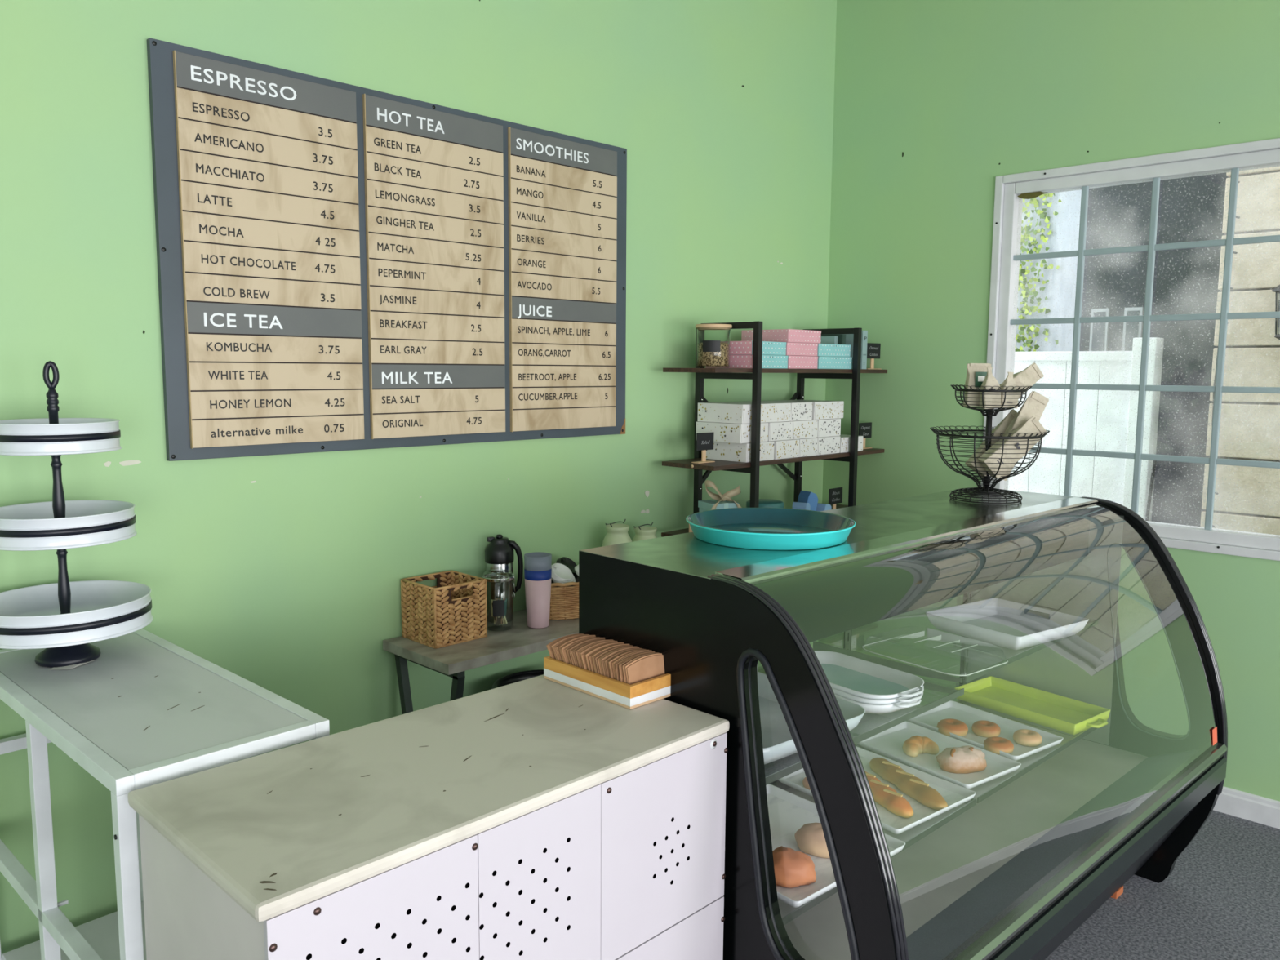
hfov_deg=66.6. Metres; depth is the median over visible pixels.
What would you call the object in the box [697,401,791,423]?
box
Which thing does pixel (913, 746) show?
croissant
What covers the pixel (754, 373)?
shelving unit
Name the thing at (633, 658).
cup sleeve
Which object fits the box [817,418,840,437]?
box
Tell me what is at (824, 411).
print
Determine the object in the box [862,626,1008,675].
tray
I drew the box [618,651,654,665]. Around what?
cup sleeve
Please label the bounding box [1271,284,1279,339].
wall lantern
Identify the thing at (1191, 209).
building
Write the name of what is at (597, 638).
cup sleeve
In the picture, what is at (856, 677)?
oval tray
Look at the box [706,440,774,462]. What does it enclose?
box
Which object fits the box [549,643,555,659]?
cup sleeve
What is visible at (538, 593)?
tumbler
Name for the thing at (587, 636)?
cup sleeve
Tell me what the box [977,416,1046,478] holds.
paper bag
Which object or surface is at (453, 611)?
woven basket
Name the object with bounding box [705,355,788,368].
box
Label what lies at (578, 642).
cup sleeve
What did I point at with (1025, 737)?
doughnut
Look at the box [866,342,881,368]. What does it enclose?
chalkboard sign
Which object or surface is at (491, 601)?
sachet
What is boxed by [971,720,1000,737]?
doughnut
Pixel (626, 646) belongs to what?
cup sleeve
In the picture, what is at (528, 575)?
tumbler
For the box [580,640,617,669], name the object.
cup sleeve
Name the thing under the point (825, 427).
print
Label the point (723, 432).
box
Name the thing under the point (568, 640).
cup sleeve
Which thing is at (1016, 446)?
print
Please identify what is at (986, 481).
bowl
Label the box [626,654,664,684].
cup sleeve
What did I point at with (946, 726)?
doughnut
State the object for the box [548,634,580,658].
cup sleeve
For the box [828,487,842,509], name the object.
chalkboard sign
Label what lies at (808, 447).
print
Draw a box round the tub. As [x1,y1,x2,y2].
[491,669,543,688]
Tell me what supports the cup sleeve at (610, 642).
in the holder
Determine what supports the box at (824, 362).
on the shelving unit at (754, 373)
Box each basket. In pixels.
[400,570,487,648]
[549,576,578,620]
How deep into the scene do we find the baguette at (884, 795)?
2.42 m
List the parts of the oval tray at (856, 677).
loop handle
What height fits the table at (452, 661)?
0.760 m
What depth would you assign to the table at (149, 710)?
1.89 m
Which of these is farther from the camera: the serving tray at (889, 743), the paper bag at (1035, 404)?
the paper bag at (1035, 404)
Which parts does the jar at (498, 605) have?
lid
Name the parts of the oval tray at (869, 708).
loop handle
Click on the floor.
(1220, 900)
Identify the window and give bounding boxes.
[980,137,1279,560]
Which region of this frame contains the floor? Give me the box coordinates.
[764,712,1279,959]
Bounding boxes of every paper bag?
[963,363,991,406]
[964,408,1017,477]
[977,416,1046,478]
[979,367,1000,408]
[985,391,1048,480]
[999,362,1044,397]
[1000,372,1018,408]
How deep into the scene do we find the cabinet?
1.57 m
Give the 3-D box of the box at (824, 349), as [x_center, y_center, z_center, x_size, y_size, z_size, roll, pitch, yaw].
[0.733,-0.554,4.165,0.236,0.051,0.241,7,9,44]
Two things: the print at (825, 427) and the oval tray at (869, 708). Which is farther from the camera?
the print at (825, 427)
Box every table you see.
[0,628,329,959]
[382,608,578,714]
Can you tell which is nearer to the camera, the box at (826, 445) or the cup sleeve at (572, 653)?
the cup sleeve at (572, 653)
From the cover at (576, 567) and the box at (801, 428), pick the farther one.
the box at (801, 428)
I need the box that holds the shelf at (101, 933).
[1,901,146,959]
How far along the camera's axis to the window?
3.66 m
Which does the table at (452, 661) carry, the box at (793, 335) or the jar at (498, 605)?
the jar at (498, 605)
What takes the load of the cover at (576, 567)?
on the cover
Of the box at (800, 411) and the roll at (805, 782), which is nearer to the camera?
the roll at (805, 782)
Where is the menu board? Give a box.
[146,37,626,461]
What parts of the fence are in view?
rail, post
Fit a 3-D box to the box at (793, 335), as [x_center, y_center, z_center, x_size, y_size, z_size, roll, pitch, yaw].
[0.581,-0.589,4.004,0.236,0.051,0.228,7,9,44]
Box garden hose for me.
[1145,460,1156,520]
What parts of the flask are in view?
handle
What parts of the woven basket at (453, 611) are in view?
corner post, corner post, corner post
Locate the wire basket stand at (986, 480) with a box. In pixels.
[929,384,1049,503]
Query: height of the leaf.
0.034 m
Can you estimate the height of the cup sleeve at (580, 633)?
0.072 m
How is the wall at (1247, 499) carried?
on the ground
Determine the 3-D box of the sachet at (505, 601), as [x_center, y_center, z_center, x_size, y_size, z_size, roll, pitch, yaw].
[-0.437,0.416,3.156,0.010,0.059,0.039,1,7,4]
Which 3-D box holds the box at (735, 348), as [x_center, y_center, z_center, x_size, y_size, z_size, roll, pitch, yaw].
[0.416,-0.519,3.843,0.236,0.051,0.219,7,9,44]
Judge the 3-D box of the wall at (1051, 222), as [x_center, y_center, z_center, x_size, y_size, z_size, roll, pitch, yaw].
[1.682,-1.201,7.498,3.435,3.900,0.303,7,9,44]
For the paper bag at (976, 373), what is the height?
0.136 m
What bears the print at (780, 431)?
attached to the box at (777, 431)
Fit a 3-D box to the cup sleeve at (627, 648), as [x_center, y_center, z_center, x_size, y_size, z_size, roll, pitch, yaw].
[-0.030,0.393,2.042,0.128,0.078,0.017,-6,9,-44]
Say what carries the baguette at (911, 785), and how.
on the serving tray at (954, 795)
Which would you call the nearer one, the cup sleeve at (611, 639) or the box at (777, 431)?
the cup sleeve at (611, 639)
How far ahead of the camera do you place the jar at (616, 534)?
3.52 m
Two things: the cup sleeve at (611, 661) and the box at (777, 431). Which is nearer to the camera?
the cup sleeve at (611, 661)
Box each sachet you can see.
[490,600,499,617]
[493,616,502,625]
[502,598,506,617]
[503,614,507,624]
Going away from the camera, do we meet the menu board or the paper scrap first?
the paper scrap
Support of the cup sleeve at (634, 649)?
in the holder
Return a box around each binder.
[820,336,838,344]
[821,334,845,344]
[837,330,867,368]
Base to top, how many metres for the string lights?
3.297 m
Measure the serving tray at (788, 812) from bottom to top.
0.022 m
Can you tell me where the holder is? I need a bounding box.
[543,655,671,709]
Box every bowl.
[935,431,1042,490]
[955,391,1026,416]
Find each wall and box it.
[0,0,836,959]
[817,0,1279,801]
[1014,189,1088,351]
[1200,166,1279,535]
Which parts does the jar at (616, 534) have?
wire handle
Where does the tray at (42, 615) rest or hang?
on the tiered stand at (62, 618)
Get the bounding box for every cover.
[551,563,573,582]
[555,556,577,575]
[574,564,578,573]
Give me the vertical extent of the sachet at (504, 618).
0.062 m
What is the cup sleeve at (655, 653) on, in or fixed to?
in the holder
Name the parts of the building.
pane, pane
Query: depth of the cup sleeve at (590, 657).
2.03 m
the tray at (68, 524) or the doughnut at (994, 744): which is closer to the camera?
the tray at (68, 524)
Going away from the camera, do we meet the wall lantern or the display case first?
the display case
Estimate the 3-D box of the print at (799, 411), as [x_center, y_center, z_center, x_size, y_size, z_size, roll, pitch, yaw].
[0.579,-0.287,4.033,0.217,0.070,0.143,7,9,44]
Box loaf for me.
[936,745,986,773]
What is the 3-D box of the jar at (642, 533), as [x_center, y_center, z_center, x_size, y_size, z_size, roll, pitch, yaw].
[0.019,0.294,3.674,0.113,0.260,0.113,7,9,44]
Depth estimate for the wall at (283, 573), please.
2.92 m
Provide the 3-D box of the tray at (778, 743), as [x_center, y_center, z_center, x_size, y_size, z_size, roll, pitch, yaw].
[0.244,0.530,2.190,0.385,0.050,0.400,-5,9,-40]
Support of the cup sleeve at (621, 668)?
in the holder
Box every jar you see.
[482,568,515,631]
[695,324,732,367]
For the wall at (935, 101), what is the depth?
4.02 m
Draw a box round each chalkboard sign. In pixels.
[691,432,715,463]
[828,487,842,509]
[858,422,871,448]
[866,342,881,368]
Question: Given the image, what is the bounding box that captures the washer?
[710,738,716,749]
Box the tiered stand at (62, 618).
[0,360,152,667]
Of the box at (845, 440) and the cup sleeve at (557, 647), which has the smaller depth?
the cup sleeve at (557, 647)
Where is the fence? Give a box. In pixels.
[1008,337,1164,521]
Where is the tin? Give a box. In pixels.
[746,498,783,508]
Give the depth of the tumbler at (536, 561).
3.13 m
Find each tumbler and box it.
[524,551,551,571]
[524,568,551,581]
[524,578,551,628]
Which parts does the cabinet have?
panel, panel, panel, panel, panel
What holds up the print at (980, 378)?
on the paper bag at (976, 373)
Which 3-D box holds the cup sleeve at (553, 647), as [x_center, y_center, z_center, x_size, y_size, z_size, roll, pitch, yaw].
[-0.134,0.385,2.149,0.036,0.072,0.128,7,9,44]
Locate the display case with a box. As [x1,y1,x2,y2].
[578,486,1227,959]
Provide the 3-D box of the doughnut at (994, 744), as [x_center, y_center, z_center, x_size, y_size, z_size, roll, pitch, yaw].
[1.029,0.761,2.794,0.083,0.031,0.083,7,9,44]
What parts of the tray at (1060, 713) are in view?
loop handle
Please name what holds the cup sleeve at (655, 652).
in the holder
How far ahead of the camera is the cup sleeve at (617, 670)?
1.97 m
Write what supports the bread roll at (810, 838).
on the serving tray at (788, 812)
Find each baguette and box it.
[865,771,913,817]
[869,757,947,810]
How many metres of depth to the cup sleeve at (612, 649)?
2.02 m
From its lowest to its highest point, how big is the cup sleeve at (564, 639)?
0.072 m
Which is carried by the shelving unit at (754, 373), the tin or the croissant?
the tin
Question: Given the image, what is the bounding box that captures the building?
[1079,172,1230,526]
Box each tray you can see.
[0,417,121,455]
[0,499,137,551]
[0,580,152,648]
[685,507,855,550]
[757,671,865,764]
[765,783,905,907]
[777,746,976,834]
[813,650,924,699]
[831,672,924,705]
[834,692,923,713]
[853,720,1021,789]
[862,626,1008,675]
[905,700,1063,760]
[925,598,1088,649]
[954,675,1110,734]
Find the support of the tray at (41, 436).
on the tiered stand at (62, 618)
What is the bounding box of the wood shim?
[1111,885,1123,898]
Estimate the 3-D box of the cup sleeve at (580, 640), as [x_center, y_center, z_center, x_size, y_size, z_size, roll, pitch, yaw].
[-0.115,0.385,2.128,0.128,0.074,0.031,-6,9,-44]
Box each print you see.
[772,422,791,439]
[791,404,810,419]
[800,440,817,455]
[817,403,843,418]
[819,421,839,434]
[977,375,984,381]
[996,442,1020,464]
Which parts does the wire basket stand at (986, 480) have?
post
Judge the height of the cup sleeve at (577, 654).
0.076 m
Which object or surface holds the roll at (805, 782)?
on the serving tray at (954, 795)
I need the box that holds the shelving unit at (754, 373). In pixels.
[661,320,887,650]
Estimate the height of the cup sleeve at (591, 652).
0.077 m
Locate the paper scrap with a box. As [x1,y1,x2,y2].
[48,659,94,670]
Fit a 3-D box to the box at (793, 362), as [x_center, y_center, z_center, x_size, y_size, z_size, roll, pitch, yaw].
[0.576,-0.485,4.012,0.236,0.051,0.203,7,9,44]
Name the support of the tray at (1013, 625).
on the display case
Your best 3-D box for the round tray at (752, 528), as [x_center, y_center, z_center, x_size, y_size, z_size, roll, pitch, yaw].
[0.318,0.117,2.389,0.411,0.043,0.411,7,9,44]
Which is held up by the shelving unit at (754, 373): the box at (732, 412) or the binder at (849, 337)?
the binder at (849, 337)
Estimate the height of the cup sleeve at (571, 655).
0.076 m
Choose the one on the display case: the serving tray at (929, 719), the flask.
the serving tray at (929, 719)
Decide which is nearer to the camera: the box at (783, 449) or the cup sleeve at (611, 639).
the cup sleeve at (611, 639)
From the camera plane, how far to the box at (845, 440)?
4.22 m
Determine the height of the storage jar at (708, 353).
0.163 m
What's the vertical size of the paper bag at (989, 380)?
0.128 m
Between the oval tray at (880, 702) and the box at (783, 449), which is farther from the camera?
the box at (783, 449)
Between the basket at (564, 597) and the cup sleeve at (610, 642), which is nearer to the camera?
the cup sleeve at (610, 642)
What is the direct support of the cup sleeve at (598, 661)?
in the holder
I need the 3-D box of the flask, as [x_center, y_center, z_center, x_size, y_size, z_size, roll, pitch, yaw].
[-0.461,0.324,3.255,0.097,0.290,0.114,7,9,44]
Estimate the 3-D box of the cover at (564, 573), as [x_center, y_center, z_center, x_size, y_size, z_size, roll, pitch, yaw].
[-0.271,0.319,3.313,0.083,0.065,0.083,0,7,-6]
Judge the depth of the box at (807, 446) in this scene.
4.01 m
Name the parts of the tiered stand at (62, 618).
loop handle, post, post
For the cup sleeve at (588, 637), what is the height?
0.073 m
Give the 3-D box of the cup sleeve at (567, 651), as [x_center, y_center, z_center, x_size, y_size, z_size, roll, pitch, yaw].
[-0.104,0.388,2.119,0.128,0.075,0.028,-6,9,-44]
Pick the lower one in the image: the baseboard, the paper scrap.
the baseboard
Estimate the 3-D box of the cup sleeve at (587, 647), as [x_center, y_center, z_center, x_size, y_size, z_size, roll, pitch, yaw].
[-0.079,0.388,2.096,0.026,0.075,0.128,7,9,45]
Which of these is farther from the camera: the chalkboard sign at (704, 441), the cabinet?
the chalkboard sign at (704, 441)
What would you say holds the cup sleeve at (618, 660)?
in the holder
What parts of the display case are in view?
panel, edge moulding, edge moulding, edge moulding, shelf rail, shelf rail, glass, shelf rail, shelf rail, chrome trim, panel, rail, kick panel, edge moulding, edge moulding, edge moulding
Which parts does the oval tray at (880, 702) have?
loop handle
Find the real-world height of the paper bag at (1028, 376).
0.144 m
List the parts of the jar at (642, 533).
wire handle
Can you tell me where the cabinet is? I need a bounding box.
[128,674,729,959]
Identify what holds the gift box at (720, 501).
on the shelving unit at (754, 373)
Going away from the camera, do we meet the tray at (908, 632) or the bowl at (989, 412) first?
the tray at (908, 632)
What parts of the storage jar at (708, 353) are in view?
lid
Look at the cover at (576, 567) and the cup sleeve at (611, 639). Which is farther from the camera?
the cover at (576, 567)
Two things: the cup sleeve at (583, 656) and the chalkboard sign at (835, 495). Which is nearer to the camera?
the cup sleeve at (583, 656)
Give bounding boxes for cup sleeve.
[546,633,582,657]
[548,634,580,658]
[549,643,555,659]
[551,634,589,659]
[552,635,586,660]
[555,640,568,661]
[556,637,576,662]
[559,635,595,648]
[559,636,591,662]
[561,636,599,662]
[563,646,569,664]
[564,637,596,664]
[566,645,574,665]
[568,637,604,651]
[568,640,597,666]
[570,640,598,666]
[575,639,612,666]
[576,640,603,668]
[577,640,614,668]
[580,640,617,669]
[581,644,606,670]
[582,642,614,654]
[585,642,623,671]
[588,644,619,669]
[589,644,615,672]
[595,645,633,674]
[597,646,626,675]
[600,646,633,675]
[600,646,639,675]
[604,648,641,677]
[607,648,638,678]
[608,648,646,679]
[612,651,634,679]
[613,649,648,679]
[614,652,643,681]
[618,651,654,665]
[618,652,655,681]
[620,666,624,682]
[622,652,659,683]
[623,653,657,684]
[625,653,662,684]
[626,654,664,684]
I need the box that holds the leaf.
[1017,191,1046,199]
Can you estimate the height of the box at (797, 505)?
0.079 m
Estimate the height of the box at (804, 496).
0.113 m
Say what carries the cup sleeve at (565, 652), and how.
in the holder
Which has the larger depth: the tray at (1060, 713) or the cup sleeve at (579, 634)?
the tray at (1060, 713)
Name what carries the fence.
on the ground
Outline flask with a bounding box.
[484,533,523,622]
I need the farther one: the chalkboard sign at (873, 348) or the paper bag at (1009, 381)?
the chalkboard sign at (873, 348)
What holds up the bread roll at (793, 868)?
on the serving tray at (788, 812)
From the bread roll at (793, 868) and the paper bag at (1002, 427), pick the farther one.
the paper bag at (1002, 427)
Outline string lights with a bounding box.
[1211,181,1239,528]
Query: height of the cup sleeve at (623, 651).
0.078 m
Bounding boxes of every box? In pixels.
[696,421,768,443]
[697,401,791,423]
[697,480,742,511]
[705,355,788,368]
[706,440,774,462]
[720,341,786,355]
[741,328,821,343]
[747,400,812,421]
[767,421,792,441]
[773,439,799,459]
[775,400,844,419]
[778,356,853,368]
[780,355,817,368]
[783,342,817,355]
[791,419,817,439]
[792,502,810,510]
[797,490,817,511]
[799,437,817,457]
[816,435,839,455]
[816,502,831,511]
[817,343,850,356]
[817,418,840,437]
[840,434,863,453]
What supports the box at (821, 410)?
on the box at (828, 427)
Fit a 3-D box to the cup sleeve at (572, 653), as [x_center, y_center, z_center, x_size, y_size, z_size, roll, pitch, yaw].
[-0.093,0.388,2.107,0.128,0.074,0.029,-6,9,-44]
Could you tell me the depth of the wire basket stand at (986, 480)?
3.02 m
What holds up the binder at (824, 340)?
on the shelving unit at (754, 373)
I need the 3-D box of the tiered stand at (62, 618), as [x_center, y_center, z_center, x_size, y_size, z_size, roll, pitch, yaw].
[-1.280,0.072,2.146,0.347,0.664,0.347,2,7,13]
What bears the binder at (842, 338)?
on the shelving unit at (754, 373)
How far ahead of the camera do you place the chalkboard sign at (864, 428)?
4.42 m
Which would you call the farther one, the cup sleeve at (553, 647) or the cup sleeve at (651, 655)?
the cup sleeve at (553, 647)
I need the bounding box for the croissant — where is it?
[902,735,938,756]
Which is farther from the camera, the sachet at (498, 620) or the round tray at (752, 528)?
the sachet at (498, 620)
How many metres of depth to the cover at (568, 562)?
3.43 m
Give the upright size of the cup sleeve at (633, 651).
0.078 m
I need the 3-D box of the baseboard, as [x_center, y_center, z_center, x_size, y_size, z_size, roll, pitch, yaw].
[3.009,1.274,2.715,6.000,0.094,0.016,7,9,44]
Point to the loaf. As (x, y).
(966, 759)
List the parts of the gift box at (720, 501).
lid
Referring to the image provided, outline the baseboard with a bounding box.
[876,704,1279,829]
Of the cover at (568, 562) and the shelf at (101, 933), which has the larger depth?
the cover at (568, 562)
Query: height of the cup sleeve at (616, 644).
0.077 m
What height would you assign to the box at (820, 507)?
0.062 m
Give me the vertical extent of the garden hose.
1.201 m
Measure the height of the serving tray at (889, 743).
0.020 m
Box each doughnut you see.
[936,718,968,736]
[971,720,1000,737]
[983,736,1013,755]
[1013,728,1042,746]
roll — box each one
[772,845,816,888]
[794,822,829,857]
[802,777,810,790]

